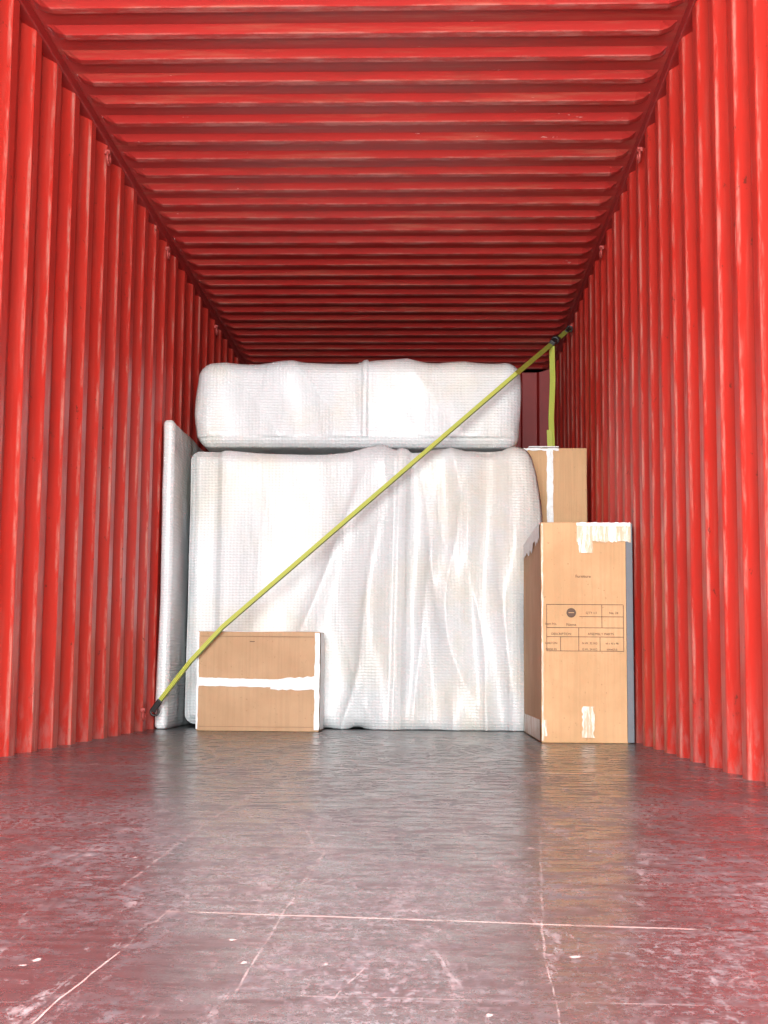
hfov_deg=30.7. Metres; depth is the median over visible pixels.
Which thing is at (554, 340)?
strap
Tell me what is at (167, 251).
ring
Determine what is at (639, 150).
ring
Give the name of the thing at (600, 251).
ring
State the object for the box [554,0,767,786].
wall
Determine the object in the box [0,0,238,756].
wall
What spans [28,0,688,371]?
ceiling
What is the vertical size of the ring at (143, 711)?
0.064 m
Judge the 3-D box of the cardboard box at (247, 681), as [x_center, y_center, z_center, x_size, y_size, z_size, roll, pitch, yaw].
[-0.635,0.874,7.244,0.632,0.507,0.269,0,-7,2]
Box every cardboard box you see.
[195,631,324,731]
[523,446,586,521]
[523,522,634,743]
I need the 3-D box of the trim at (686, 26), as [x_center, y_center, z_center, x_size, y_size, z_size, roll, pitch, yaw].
[1.106,-1.781,4.905,0.068,0.048,12.000,0,-7,2]
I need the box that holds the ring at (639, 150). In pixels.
[637,149,640,163]
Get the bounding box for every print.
[545,604,623,651]
[577,575,590,577]
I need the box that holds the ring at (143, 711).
[142,710,145,721]
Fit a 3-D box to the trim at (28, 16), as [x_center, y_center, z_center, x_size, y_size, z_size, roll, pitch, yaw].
[-1.295,-1.792,4.992,0.068,0.048,12.000,0,-7,2]
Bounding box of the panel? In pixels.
[155,420,203,728]
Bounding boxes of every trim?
[18,0,245,363]
[555,0,697,367]
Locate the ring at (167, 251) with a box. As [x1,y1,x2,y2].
[166,248,169,259]
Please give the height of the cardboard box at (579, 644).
0.974 m
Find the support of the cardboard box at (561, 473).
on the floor
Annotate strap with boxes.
[150,325,572,716]
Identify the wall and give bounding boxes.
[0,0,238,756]
[516,369,549,447]
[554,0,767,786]
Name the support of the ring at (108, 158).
attached to the wall at (105, 341)
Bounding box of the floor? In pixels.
[0,724,767,1023]
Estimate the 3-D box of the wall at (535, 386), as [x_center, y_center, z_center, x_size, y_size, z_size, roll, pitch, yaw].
[0.107,0.211,10.774,2.431,2.660,0.045,0,-7,2]
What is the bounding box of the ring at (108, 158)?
[106,151,110,165]
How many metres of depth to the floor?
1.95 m
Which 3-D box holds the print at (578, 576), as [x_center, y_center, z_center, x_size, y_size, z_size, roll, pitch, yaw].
[0.881,0.284,6.194,0.066,0.012,0.001,0,-7,2]
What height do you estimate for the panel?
1.630 m
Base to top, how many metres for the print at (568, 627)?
0.207 m
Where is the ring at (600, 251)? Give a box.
[599,247,601,258]

